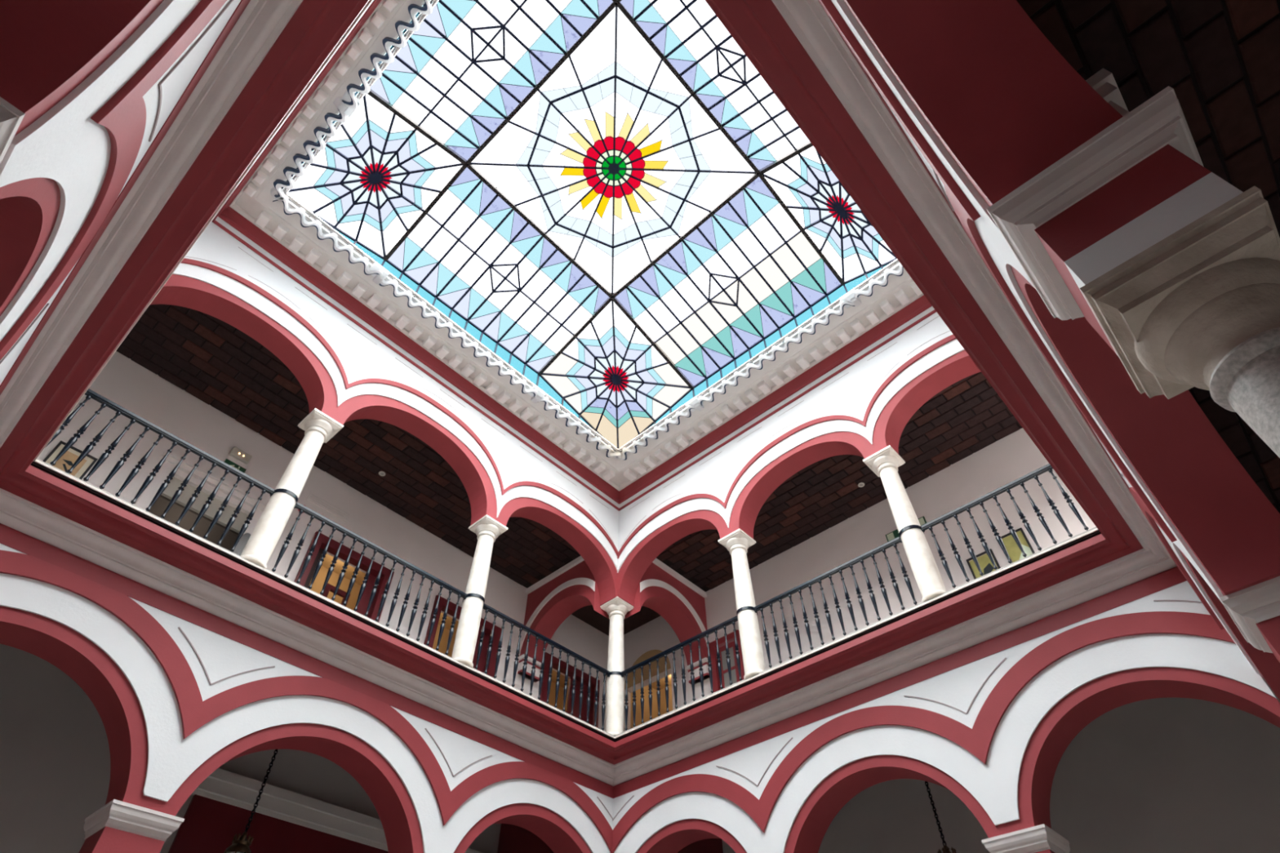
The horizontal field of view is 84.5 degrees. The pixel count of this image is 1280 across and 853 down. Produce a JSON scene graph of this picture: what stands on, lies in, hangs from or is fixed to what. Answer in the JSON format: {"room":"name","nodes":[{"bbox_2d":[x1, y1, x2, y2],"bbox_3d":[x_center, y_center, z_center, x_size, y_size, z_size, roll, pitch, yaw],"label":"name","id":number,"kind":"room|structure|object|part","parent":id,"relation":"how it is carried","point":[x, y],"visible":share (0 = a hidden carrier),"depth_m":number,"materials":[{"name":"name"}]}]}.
{"room":"covered courtyard atrium","nodes":[
{"label":"covered courtyard atrium","id":0,"kind":"room"},
{"bbox_2d":[0,0,376,385],"bbox_3d":[-3.417,-2.910,5.875,8.640,7.900,0.515,-35,-57,26],"label":"wall","id":1,"kind":"structure","parent":0,"point":[95,82],"depth_m":3.04,"materials":[{"name":"paint"}]},
{"bbox_2d":[275,0,432,201],"bbox_3d":[-2.915,-5.056,8.912,6.605,0.085,0.190,-35,-57,26],"label":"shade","id":2,"kind":"object","parent":1,"relation":"attached to","point":[348,104],"depth_m":9.50,"materials":[{"name":"white glass"}]},
{"bbox_2d":[273,195,620,458],"bbox_3d":[-2.890,-1.382,12.171,0.190,0.085,7.290,-35,-57,26],"label":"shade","id":3,"kind":"object","parent":1,"relation":"attached to","point":[380,273],"depth_m":11.75,"materials":[{"name":"white glass"}]},
{"bbox_2d":[33,0,1098,738],"bbox_3d":[-0.397,0.587,6.916,7.867,0.222,8.600,-35,-57,26],"label":"trim","id":4,"kind":"structure","parent":1,"relation":"attached to","point":[369,2],"depth_m":7.40,"materials":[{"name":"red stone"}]},
{"bbox_2d":[217,0,932,504],"bbox_3d":[-0.430,-2.797,10.739,7.808,0.290,8.544,-35,-57,26],"label":"trim","id":5,"kind":"structure","parent":1,"relation":"attached to","point":[228,214],"depth_m":12.17,"materials":[{"name":"paint"}]},
{"bbox_2d":[229,0,923,491],"bbox_3d":[-0.432,-2.968,10.932,7.808,0.295,8.544,-35,-57,26],"label":"trim","id":6,"kind":"structure","parent":1,"relation":"attached to","point":[254,202],"depth_m":11.89,"materials":[{"name":"paint"}]},
{"bbox_2d":[270,0,903,460],"bbox_3d":[-0.461,-3.434,11.130,6.914,1.249,7.599,-35,-57,26],"label":"skylight","id":7,"kind":"object","parent":6,"relation":"on","point":[375,178],"visible":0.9,"depth_m":11.53,"materials":[{"name":"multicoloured glass"}]},
{"bbox_3d":[-4.375,-2.788,11.374,0.004,0.350,0.514,-35,-57,26],"label":"glass pane","id":8,"kind":"part","parent":7,"relation":"part of","materials":[{"name":"white glass"}]},
{"bbox_3d":[-4.080,-3.829,10.868,0.165,0.093,0.149,-35,-57,26],"label":"hub plate","id":9,"kind":"part","parent":7,"relation":"part of","materials":[{"name":"black metal"}]},
{"bbox_3d":[-4.088,-2.560,11.590,0.004,0.366,0.338,-35,-57,26],"label":"glass pane","id":10,"kind":"part","parent":7,"relation":"part of","materials":[{"name":"glass"}]},
{"bbox_3d":[-3.860,-2.380,11.762,0.004,0.381,0.338,-35,-57,26],"label":"glass pane","id":11,"kind":"part","parent":7,"relation":"part of","materials":[{"name":"blue glass"}]},
{"bbox_3d":[-3.632,-2.200,11.934,0.004,0.396,0.338,-35,-57,26],"label":"glass pane","id":12,"kind":"part","parent":7,"relation":"part of","materials":[{"name":"blue glass"}]},
{"bbox_3d":[-3.405,-2.019,12.107,0.004,0.412,0.338,-35,-57,26],"label":"glass pane","id":13,"kind":"part","parent":7,"relation":"part of","materials":[{"name":"glass"}]},
{"bbox_3d":[-3.177,-1.839,12.279,0.004,0.428,0.338,-35,-57,26],"label":"glass pane","id":14,"kind":"part","parent":7,"relation":"part of","materials":[{"name":"blue glass"}]},
{"bbox_3d":[-2.949,-1.659,12.451,0.004,0.443,0.338,-35,-57,26],"label":"glass pane","id":15,"kind":"part","parent":7,"relation":"part of","materials":[{"name":"blue glass"}]},
{"bbox_3d":[-2.721,-1.479,12.623,0.004,0.458,0.338,-35,-57,26],"label":"glass pane","id":16,"kind":"part","parent":7,"relation":"part of","materials":[{"name":"blue glass"}]},
{"bbox_3d":[-2.600,-3.755,11.547,0.493,0.162,0.336,-35,-57,26],"label":"glass pane","id":17,"kind":"part","parent":7,"relation":"part of","materials":[{"name":"purple glass"}]},
{"bbox_3d":[-2.377,-3.574,11.710,0.494,0.162,0.332,-35,-57,26],"label":"glass pane","id":18,"kind":"part","parent":7,"relation":"part of","materials":[{"name":"purple glass"}]},
{"bbox_3d":[-2.493,-1.299,12.795,0.004,0.474,0.338,-35,-57,26],"label":"glass pane","id":19,"kind":"part","parent":7,"relation":"part of","materials":[{"name":"blue glass"}]},
{"bbox_3d":[-2.266,-1.119,12.967,0.004,0.490,0.338,-35,-57,26],"label":"glass pane","id":20,"kind":"part","parent":7,"relation":"part of","materials":[{"name":"blue glass"}]},
{"bbox_3d":[-2.038,-0.938,13.139,0.004,0.505,0.338,-35,-57,26],"label":"glass pane","id":21,"kind":"part","parent":7,"relation":"part of","materials":[{"name":"blue glass"}]},
{"bbox_3d":[-1.706,-0.669,13.381,0.004,0.505,0.645,-35,-57,26],"label":"glass pane","id":22,"kind":"part","parent":7,"relation":"part of","materials":[{"name":"glass"}]},
{"bbox_3d":[-1.335,-0.318,13.597,0.004,0.357,0.455,-35,-57,26],"label":"glass pane","id":23,"kind":"part","parent":7,"relation":"part of","materials":[{"name":"glass"}]},
{"bbox_3d":[-1.027,-0.033,13.782,0.004,0.252,0.455,-35,-57,26],"label":"glass pane","id":24,"kind":"part","parent":7,"relation":"part of","materials":[{"name":"glass"}]},
{"bbox_3d":[-0.418,-4.140,11.313,0.183,0.030,0.182,-35,-57,26],"label":"hub plate","id":25,"kind":"part","parent":7,"relation":"part of","materials":[{"name":"blue"}]},
{"bbox_3d":[-0.461,-0.896,13.479,0.168,0.091,0.189,-35,-57,26],"label":"hub plate","id":26,"kind":"part","parent":7,"relation":"part of","materials":[{"name":"blue"}]},
{"bbox_3d":[0.445,-0.174,13.697,0.409,0.293,0.004,-35,-57,26],"label":"glass pane","id":27,"kind":"part","parent":7,"relation":"part of","materials":[{"name":"glass"}]},
{"bbox_3d":[0.810,-0.466,13.523,0.580,0.415,0.004,-35,-57,26],"label":"glass pane","id":28,"kind":"part","parent":7,"relation":"part of","materials":[{"name":"glass"}]},
{"bbox_3d":[0.953,-1.043,13.393,0.334,0.154,0.566,-35,-57,26],"label":"glass pane","id":29,"kind":"part","parent":7,"relation":"part of","materials":[{"name":"teal glass"}]},
{"bbox_3d":[1.198,-1.213,13.245,0.334,0.154,0.567,-35,-57,26],"label":"glass pane","id":30,"kind":"part","parent":7,"relation":"part of","materials":[{"name":"teal glass"}]},
{"bbox_3d":[1.147,-0.698,13.320,0.334,0.416,0.004,-35,-57,26],"label":"glass pane","id":31,"kind":"part","parent":7,"relation":"part of","materials":[{"name":"glass"}]},
{"bbox_3d":[1.393,-0.868,13.172,0.334,0.417,0.004,-35,-57,26],"label":"glass pane","id":32,"kind":"part","parent":7,"relation":"part of","materials":[{"name":"blue glass"}]},
{"bbox_3d":[1.444,-1.384,13.098,0.334,0.153,0.568,-35,-57,26],"label":"glass pane","id":33,"kind":"part","parent":7,"relation":"part of","materials":[{"name":"teal glass"}]},
{"bbox_3d":[1.690,-1.554,12.950,0.334,0.154,0.569,-35,-57,26],"label":"glass pane","id":34,"kind":"part","parent":7,"relation":"part of","materials":[{"name":"teal glass"}]},
{"bbox_3d":[1.639,-1.038,13.024,0.334,0.418,0.004,-35,-57,26],"label":"glass pane","id":35,"kind":"part","parent":7,"relation":"part of","materials":[{"name":"blue glass"}]},
{"bbox_3d":[1.506,-3.471,11.847,0.335,0.152,0.574,-35,-57,26],"label":"glass pane","id":36,"kind":"part","parent":7,"relation":"part of","materials":[{"name":"purple glass"}]},
{"bbox_3d":[1.885,-1.208,12.877,0.334,0.419,0.004,-35,-57,26],"label":"glass pane","id":37,"kind":"part","parent":7,"relation":"part of","materials":[{"name":"glass"}]},
{"bbox_3d":[1.936,-1.725,12.802,0.335,0.153,0.570,-35,-57,26],"label":"glass pane","id":38,"kind":"part","parent":7,"relation":"part of","materials":[{"name":"teal glass"}]},
{"bbox_3d":[2.181,-1.895,12.654,0.334,0.153,0.572,-35,-57,26],"label":"glass pane","id":39,"kind":"part","parent":7,"relation":"part of","materials":[{"name":"teal glass"}]},
{"bbox_3d":[1.992,-3.814,11.547,0.335,0.151,0.576,-35,-57,26],"label":"glass pane","id":40,"kind":"part","parent":7,"relation":"part of","materials":[{"name":"purple glass"}]},
{"bbox_3d":[2.131,-1.378,12.729,0.334,0.420,0.004,-35,-57,26],"label":"glass pane","id":41,"kind":"part","parent":7,"relation":"part of","materials":[{"name":"blue glass"}]},
{"bbox_3d":[2.378,-1.548,12.581,0.334,0.421,0.004,-35,-57,26],"label":"glass pane","id":42,"kind":"part","parent":7,"relation":"part of","materials":[{"name":"blue glass"}]},
{"bbox_3d":[2.427,-2.066,12.506,0.335,0.152,0.573,-35,-57,26],"label":"glass pane","id":43,"kind":"part","parent":7,"relation":"part of","materials":[{"name":"teal glass"}]},
{"bbox_3d":[2.672,-2.235,12.359,0.334,0.153,0.574,-35,-57,26],"label":"glass pane","id":44,"kind":"part","parent":7,"relation":"part of","materials":[{"name":"teal glass"}]},
{"bbox_3d":[2.624,-1.718,12.433,0.334,0.422,0.004,-35,-57,26],"label":"glass pane","id":45,"kind":"part","parent":7,"relation":"part of","materials":[{"name":"blue glass"}]},
{"bbox_3d":[2.870,-1.888,12.285,0.334,0.423,0.004,-35,-57,26],"label":"glass pane","id":46,"kind":"part","parent":7,"relation":"part of","materials":[{"name":"blue glass"}]},
{"bbox_3d":[2.919,-2.407,12.211,0.336,0.152,0.575,-35,-57,26],"label":"glass pane","id":47,"kind":"part","parent":7,"relation":"part of","materials":[{"name":"teal glass"}]},
{"bbox_3d":[3.164,-2.576,12.063,0.334,0.152,0.576,-35,-57,26],"label":"glass pane","id":48,"kind":"part","parent":7,"relation":"part of","materials":[{"name":"teal glass"}]},
{"bbox_3d":[3.116,-2.058,12.137,0.334,0.424,0.004,-35,-57,26],"label":"glass pane","id":49,"kind":"part","parent":7,"relation":"part of","materials":[{"name":"blue glass"}]},
{"bbox_3d":[3.362,-2.228,11.989,0.334,0.425,0.004,-35,-57,26],"label":"glass pane","id":50,"kind":"part","parent":7,"relation":"part of","materials":[{"name":"blue glass"}]},
{"bbox_3d":[3.200,-3.446,11.246,0.114,0.091,0.194,-35,-57,26],"label":"hub plate","id":51,"kind":"part","parent":7,"relation":"part of","materials":[{"name":"blue"}]},
{"bbox_3d":[3.629,-2.412,11.828,0.390,0.425,0.004,-35,-57,26],"label":"glass pane","id":52,"kind":"part","parent":7,"relation":"part of","materials":[{"name":"glass"}]},
{"bbox_2d":[0,351,608,852],"bbox_3d":[-5.045,4.625,8.968,0.180,10.550,13.520,-35,-57,26],"label":"wall","id":53,"kind":"structure","parent":0,"point":[122,381],"depth_m":10.08,"materials":[{"name":"paint"}]},
{"bbox_2d":[42,440,97,479],"bbox_3d":[-7.549,0.527,9.262,0.030,0.620,0.470,-35,-57,26],"label":"framed picture","id":54,"kind":"object","parent":53,"relation":"attached to","point":[65,462],"visible":0.61,"depth_m":9.35,"materials":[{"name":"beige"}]},
{"bbox_2d":[52,450,87,475],"bbox_3d":[-7.548,0.545,9.240,0.002,0.502,0.291,-35,-57,26],"label":"print","id":55,"kind":"object","parent":54,"relation":"attached to","point":[65,462],"depth_m":9.33},
{"bbox_2d":[134,448,267,551],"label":"door","id":56,"kind":"structure","parent":53,"relation":"in","point":[158,508],"depth_m":10.68,"materials":[{"name":"paint"}]},
{"bbox_3d":[-6.479,1.179,10.530,0.060,0.320,1.220,-35,-57,26],"label":"transom panel","id":57,"kind":"part","parent":56,"relation":"part of","materials":[{"name":"beige"}]},
{"bbox_2d":[224,458,246,472],"bbox_3d":[-6.370,0.651,11.060,0.047,0.170,0.330,-35,-57,26],"label":"exit sign","id":58,"kind":"object","parent":53,"relation":"attached to","point":[227,461],"visible":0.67,"depth_m":11.09,"materials":[{"name":"green plastic"}]},
{"bbox_2d":[229,446,251,464],"bbox_3d":[-6.366,0.457,11.241,0.088,0.160,0.300,-35,-57,26],"label":"lamp","id":59,"kind":"object","parent":53,"relation":"attached to","point":[236,453],"visible":1,"depth_m":11.21,"materials":[{"name":"beige"}]},
{"bbox_2d":[168,794,388,852],"bbox_3d":[-3.360,7.679,8.015,0.050,5.050,5.830,-35,-57,26],"label":"wall","id":60,"kind":"structure","parent":53,"relation":"attached to","point":[209,825],"depth_m":8.65,"materials":[{"name":"paint"}]},
{"bbox_2d":[191,768,483,852],"bbox_3d":[-3.593,5.675,9.785,0.170,0.300,6.600,-35,-57,26],"label":"trim","id":61,"kind":"structure","parent":53,"relation":"attached to","point":[222,785],"depth_m":9.10,"materials":[{"name":"grey paint"}]},
{"bbox_2d":[293,531,394,622],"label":"door","id":62,"kind":"structure","parent":53,"relation":"in","point":[305,580],"depth_m":11.94,"materials":[{"name":"red paint"}]},
{"bbox_3d":[-5.280,2.803,10.752,0.060,2.360,0.120,-35,-57,26],"label":"panel","id":63,"kind":"part","parent":62,"relation":"part of","materials":[{"name":"brown wood"}]},
{"bbox_2d":[423,595,502,677],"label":"door","id":64,"kind":"structure","parent":53,"relation":"in","point":[442,602],"depth_m":13.10,"materials":[{"name":"red paint"}]},
{"bbox_2d":[539,652,599,728],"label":"door","id":65,"kind":"structure","parent":53,"relation":"in","point":[547,656],"depth_m":14.34,"materials":[{"name":"red paint"}]},
{"bbox_2d":[0,542,613,852],"bbox_3d":[-3.422,3.516,7.798,0.502,2.250,8.567,-35,-57,26],"label":"wall","id":66,"kind":"structure","parent":0,"point":[176,700],"depth_m":7.16,"materials":[{"name":"paint"}]},
{"bbox_2d":[0,0,1177,786],"bbox_3d":[-0.394,0.885,6.579,7.888,0.198,8.620,-35,-57,26],"label":"trim","id":67,"kind":"structure","parent":66,"relation":"attached to","point":[262,22],"depth_m":5.93,"materials":[{"name":"red paint"}]},
{"bbox_2d":[0,0,1186,798],"bbox_3d":[-0.392,1.013,6.436,7.888,0.185,8.620,-35,-57,26],"label":"trim","id":68,"kind":"structure","parent":66,"relation":"attached to","point":[12,538],"depth_m":7.51,"materials":[{"name":"paint"}]},
{"bbox_2d":[149,216,619,605],"bbox_3d":[-3.429,-0.074,11.799,0.445,2.800,8.528,-35,-57,26],"label":"wall","id":69,"kind":"structure","parent":0,"point":[346,370],"depth_m":11.21,"materials":[{"name":"paint"}]},
{"bbox_2d":[497,823,553,852],"bbox_3d":[-1.377,6.631,10.378,1.940,1.950,0.475,-35,-57,26],"label":"wall","id":70,"kind":"structure","parent":0,"point":[513,838],"depth_m":10.88,"materials":[{"name":"red paint"}]},
{"bbox_2d":[516,555,609,682],"bbox_3d":[-1.436,3.632,13.632,2.010,1.900,0.540,-35,-57,26],"label":"wall","id":71,"kind":"structure","parent":0,"point":[572,587],"depth_m":13.78,"materials":[{"name":"paint"}]},
{"bbox_3d":[-1.604,2.914,14.174,2.010,0.105,0.059,-35,-57,26],"label":"crown moulding","id":72,"kind":"part","parent":71,"relation":"part of","materials":[{"name":"paint"}]},
{"bbox_2d":[36,458,1097,736],"bbox_3d":[-0.397,0.446,7.073,12.610,0.080,13.340,-35,-57,26],"label":"floor","id":73,"kind":"structure","parent":0,"point":[1093,528],"depth_m":8.72,"materials":[{"name":"stone"}]},
{"bbox_2d":[44,388,274,551],"bbox_3d":[-5.416,0.508,7.864,0.066,1.086,2.458,-35,-57,26],"label":"iron railing","id":74,"kind":"object","parent":73,"relation":"on","point":[90,394],"visible":0.81,"depth_m":7.94,"materials":[{"name":"black metal"}]},
{"bbox_3d":[-5.419,0.166,8.249,0.066,0.056,2.410,-35,-57,26],"label":"handrail","id":75,"kind":"part","parent":74,"relation":"part of","materials":[{"name":"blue metal"}]},
{"bbox_2d":[240,408,343,568],"bbox_3d":[-4.502,0.797,9.050,0.450,2.465,0.450,-35,-57,26],"label":"marble column","id":76,"kind":"structure","parent":73,"relation":"on","point":[319,428],"depth_m":8.91,"materials":[{"name":"white stone"}]},
{"bbox_2d":[271,502,466,655],"bbox_3d":[-3.475,2.086,9.280,0.066,1.086,2.768,-35,-57,26],"label":"iron railing","id":77,"kind":"object","parent":73,"relation":"on","point":[301,508],"visible":0.91,"depth_m":9.29,"materials":[{"name":"black metal"}]},
{"bbox_3d":[-3.478,1.745,9.666,0.066,0.056,2.720,-35,-57,26],"label":"handrail","id":78,"kind":"part","parent":77,"relation":"part of","materials":[{"name":"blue metal"}]},
{"bbox_2d":[451,515,507,667],"bbox_3d":[-2.457,2.461,10.543,0.450,2.465,0.450,-35,-57,26],"label":"marble column","id":79,"kind":"structure","parent":73,"relation":"on","point":[487,529],"depth_m":10.41,"materials":[{"name":"white stone"}]},
{"bbox_2d":[475,603,610,730],"bbox_3d":[-1.433,3.747,10.771,0.066,1.086,2.758,-35,-57,26],"label":"iron railing","id":80,"kind":"object","parent":73,"relation":"on","point":[496,613],"visible":0.92,"depth_m":10.79,"materials":[{"name":"black metal"}]},
{"bbox_3d":[-1.437,3.405,11.156,0.066,0.056,2.710,-35,-57,26],"label":"handrail","id":81,"kind":"part","parent":80,"relation":"part of","materials":[{"name":"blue metal"}]},
{"bbox_2d":[600,595,633,735],"bbox_3d":[-0.415,4.122,12.034,0.450,2.465,0.450,-35,-57,26],"label":"marble column","id":82,"kind":"structure","parent":73,"relation":"on","point":[616,608],"depth_m":11.93,"materials":[{"name":"white stone"}]},
{"bbox_2d":[621,615,742,730],"bbox_3d":[0.608,3.878,10.905,2.486,1.086,0.066,-35,-57,26],"label":"iron railing","id":83,"kind":"object","parent":73,"relation":"on","point":[697,637],"visible":0.91,"depth_m":10.94,"materials":[{"name":"black metal"}]},
{"bbox_3d":[0.604,3.536,11.290,2.440,0.056,0.066,-35,-57,26],"label":"handrail","id":84,"kind":"part","parent":83,"relation":"part of","materials":[{"name":"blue metal"}]},
{"bbox_2d":[718,528,765,679],"bbox_3d":[1.621,2.719,10.807,0.450,2.465,0.450,-35,-57,26],"label":"marble column","id":85,"kind":"structure","parent":73,"relation":"on","point":[737,543],"depth_m":10.68,"materials":[{"name":"white stone"}]},
{"bbox_2d":[754,537,917,667],"bbox_3d":[2.636,2.480,9.682,2.466,1.086,0.066,-35,-57,26],"label":"iron railing","id":86,"kind":"object","parent":73,"relation":"on","point":[894,542],"visible":0.94,"depth_m":9.71,"materials":[{"name":"black metal"}]},
{"bbox_3d":[2.633,2.138,10.068,2.420,0.056,0.066,-35,-57,26],"label":"handrail","id":87,"kind":"part","parent":86,"relation":"part of","materials":[{"name":"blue metal"}]},
{"bbox_2d":[862,444,946,601],"bbox_3d":[3.643,1.326,9.590,0.450,2.465,0.450,-35,-57,26],"label":"marble column","id":88,"kind":"structure","parent":73,"relation":"on","point":[885,463],"depth_m":9.45,"materials":[{"name":"white stone"}]},
{"bbox_2d":[920,463,1088,587],"bbox_3d":[4.554,1.159,8.527,2.186,1.086,0.066,-35,-57,26],"label":"iron railing","id":89,"kind":"object","parent":73,"relation":"on","point":[1035,473],"visible":0.81,"depth_m":8.67,"materials":[{"name":"black metal"}]},
{"bbox_3d":[4.551,0.817,8.912,2.140,0.056,0.066,-35,-57,26],"label":"handrail","id":90,"kind":"part","parent":89,"relation":"part of","materials":[{"name":"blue metal"}]},
{"bbox_2d":[115,304,1022,635],"bbox_3d":[-0.459,-2.078,9.970,12.510,0.216,13.340,-35,-57,26],"label":"ceiling","id":91,"kind":"structure","parent":0,"point":[206,357],"depth_m":12.18,"materials":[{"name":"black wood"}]},
{"bbox_2d":[378,471,385,475],"bbox_3d":[-4.521,0.829,12.358,0.120,0.022,0.120,-35,-57,26],"label":"recessed light","id":92,"kind":"object","parent":91,"relation":"in","point":[381,473],"visible":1,"depth_m":12.35,"materials":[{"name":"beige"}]},
{"bbox_2d":[857,482,864,487],"bbox_3d":[3.964,1.047,12.626,0.120,0.022,0.120,-35,-57,26],"label":"recessed light","id":93,"kind":"object","parent":91,"relation":"in","point":[861,484],"visible":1,"depth_m":12.62,"materials":[{"name":"beige"}]},
{"bbox_2d":[624,558,709,684],"bbox_3d":[0.521,3.689,13.700,0.540,1.900,2.010,-35,-57,26],"label":"wall","id":94,"kind":"structure","parent":0,"point":[660,588],"depth_m":13.87,"materials":[{"name":"paint"}]},
{"bbox_3d":[0.693,2.981,14.253,0.059,0.105,2.010,-35,-57,26],"label":"crown moulding","id":95,"kind":"part","parent":94,"relation":"part of","materials":[{"name":"paint"}]},
{"bbox_2d":[677,838,723,852],"bbox_3d":[0.512,6.686,10.443,0.475,1.950,1.940,-35,-57,26],"label":"wall","id":96,"kind":"structure","parent":0,"point":[708,845],"depth_m":10.98,"materials":[{"name":"red paint"}]},
{"bbox_2d":[617,306,981,606],"bbox_3d":[2.566,0.300,12.182,7.770,2.800,0.445,-35,-57,26],"label":"wall","id":97,"kind":"structure","parent":0,"point":[863,406],"depth_m":11.91,"materials":[{"name":"paint"}]},
{"bbox_3d":[2.399,0.469,11.801,7.690,0.843,0.030,-35,-57,26],"label":"red hood moulding","id":98,"kind":"part","parent":97,"relation":"part of","materials":[{"name":"paint"}]},
{"bbox_2d":[610,580,1279,852],"bbox_3d":[2.599,3.910,8.199,7.736,2.250,0.502,-35,-57,26],"label":"wall","id":99,"kind":"structure","parent":0,"point":[994,731],"depth_m":7.38,"materials":[{"name":"paint"}]},
{"bbox_2d":[623,427,1279,852],"bbox_3d":[4.138,5.062,9.435,12.510,10.550,0.180,-35,-57,26],"label":"wall","id":100,"kind":"structure","parent":0,"point":[1168,775],"depth_m":9.56,"materials":[{"name":"paint"}]},
{"bbox_2d":[624,649,672,728],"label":"door","id":101,"kind":"structure","parent":100,"relation":"in","point":[647,655],"depth_m":15.04,"materials":[{"name":"paint"}]},
{"bbox_2d":[708,629,744,692],"bbox_3d":[1.672,4.954,12.813,0.720,2.500,0.140,-35,-57,26],"label":"door","id":102,"kind":"structure","parent":100,"relation":"in","point":[731,637],"depth_m":13.38,"materials":[{"name":"wood"}]},
{"bbox_3d":[1.684,4.398,13.457,0.290,0.480,0.010,-35,-57,26],"label":"pane","id":103,"kind":"part","parent":102,"relation":"part of","materials":[{"name":"clear glass"}]},
{"bbox_3d":[1.687,4.750,13.060,0.290,0.480,0.010,-35,-57,26],"label":"pane","id":104,"kind":"part","parent":102,"relation":"part of","materials":[{"name":"clear glass"}]},
{"bbox_2d":[884,515,926,542],"bbox_3d":[4.606,1.786,12.215,0.740,0.170,0.047,-35,-57,26],"label":"exit sign","id":105,"kind":"object","parent":100,"relation":"attached to","point":[893,535],"visible":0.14,"depth_m":12.29,"materials":[{"name":"green plastic"}]},
{"bbox_2d":[965,548,1000,579],"bbox_3d":[5.304,2.202,10.812,0.415,0.590,0.030,-35,-57,26],"label":"framed picture","id":106,"kind":"object","parent":100,"relation":"attached to","point":[985,564],"visible":0.52,"depth_m":10.89,"materials":[{"name":"black"}]},
{"bbox_2d":[968,553,998,578],"bbox_3d":[5.303,2.206,10.806,0.353,0.516,0.002,-35,-57,26],"label":"print","id":107,"kind":"object","parent":106,"relation":"attached to","point":[985,564],"depth_m":10.89},
{"bbox_2d":[1000,527,1035,562],"bbox_3d":[5.711,1.835,10.664,0.370,0.570,0.030,-35,-57,26],"label":"framed picture","id":108,"kind":"object","parent":100,"relation":"attached to","point":[1014,552],"visible":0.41,"depth_m":10.68,"materials":[{"name":"black"}]},
{"bbox_2d":[817,0,1279,700],"bbox_3d":[2.619,-0.645,4.160,0.524,2.250,8.568,-34,-56,26],"label":"wall","id":109,"kind":"structure","parent":0,"point":[985,100],"depth_m":3.30,"materials":[{"name":"paint"}]},
{"bbox_2d":[0,0,1143,764],"bbox_3d":[-0.395,0.748,6.735,7.888,0.217,8.620,-35,-57,26],"label":"trim","id":110,"kind":"structure","parent":109,"relation":"attached to","point":[316,27],"depth_m":5.66,"materials":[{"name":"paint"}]},
{"bbox_2d":[1085,68,1129,116],"bbox_3d":[1.919,-1.187,2.818,0.150,0.330,0.360,-35,-57,26],"label":"trim","id":111,"kind":"structure","parent":109,"relation":"attached to","point":[1103,82],"depth_m":2.77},
{"bbox_2d":[1016,0,1279,513],"bbox_3d":[3.545,-1.926,4.318,2.102,0.326,9.460,-35,-57,26],"label":"ceiling","id":112,"kind":"structure","parent":0,"point":[1220,59],"depth_m":4.01,"materials":[{"name":"black"}]},
{"bbox_3d":[-0.431,0.804,6.722,12.510,0.300,13.340,-35,-57,26],"label":"ceiling","id":113,"kind":"structure","parent":0,"visible":0},
{"bbox_2d":[223,749,277,852],"bbox_3d":[-4.212,4.034,7.856,0.260,2.240,0.262,-35,-57,26],"label":"lantern","id":114,"kind":"object","parent":113,"relation":"hanging from","point":[239,845],"visible":0.65,"depth_m":7.43,"materials":[{"name":"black metal"}]},
{"bbox_3d":[-4.208,4.399,7.444,0.260,0.220,0.260,-35,-57,26],"label":"crown","id":115,"kind":"part","parent":114,"relation":"part of","materials":[{"name":"gold metal"}]},
{"bbox_2d":[924,781,956,852],"bbox_3d":[3.429,4.418,8.264,0.260,2.240,0.262,-35,-57,26],"label":"lantern","id":116,"kind":"object","parent":113,"relation":"hanging from","point":[945,849],"visible":0.43,"depth_m":8.05,"materials":[{"name":"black metal"}]},
{"bbox_3d":[3.433,4.783,7.852,0.260,0.220,0.260,-35,-57,26],"label":"crown","id":117,"kind":"part","parent":116,"relation":"part of","materials":[{"name":"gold metal"}]},
{"bbox_3d":[-0.317,4.866,2.039,13.110,0.200,13.740,-35,-57,26],"label":"floor","id":118,"kind":"structure","parent":0,"visible":0},
{"bbox_2d":[0,97,25,164],"bbox_3d":[-2.413,0.298,0.778,0.604,4.002,0.610,-35,-57,26],"label":"column","id":119,"kind":"structure","parent":118,"relation":"on","point":[11,117],"depth_m":2.28,"materials":[{"name":"stone"}]},
{"bbox_2d":[78,799,184,852],"bbox_3d":[-4.460,4.801,4.753,0.610,4.002,0.604,-35,-57,26],"label":"column","id":120,"kind":"structure","parent":118,"relation":"on","point":[118,826],"depth_m":6.01,"materials":[{"name":"paint"}]},
{"bbox_2d":[981,823,1070,852],"bbox_3d":[3.708,5.300,5.266,0.604,4.002,0.610,-35,-57,26],"label":"column","id":121,"kind":"structure","parent":118,"relation":"on","point":[1041,838],"depth_m":6.55,"materials":[{"name":"paint"}]},
{"bbox_2d":[986,86,1279,457],"bbox_3d":[1.684,0.559,1.044,0.610,4.002,0.604,-35,-57,26],"label":"column","id":122,"kind":"structure","parent":118,"relation":"on","point":[1175,267],"depth_m":2.05,"materials":[{"name":"stone"}]},
{"bbox_2d":[1218,576,1279,662],"bbox_3d":[3.830,2.340,2.643,0.610,4.002,0.604,-35,-57,26],"label":"column","id":123,"kind":"structure","parent":118,"relation":"on","point":[1255,610],"depth_m":4.01,"materials":[{"name":"stone"}]}
]}

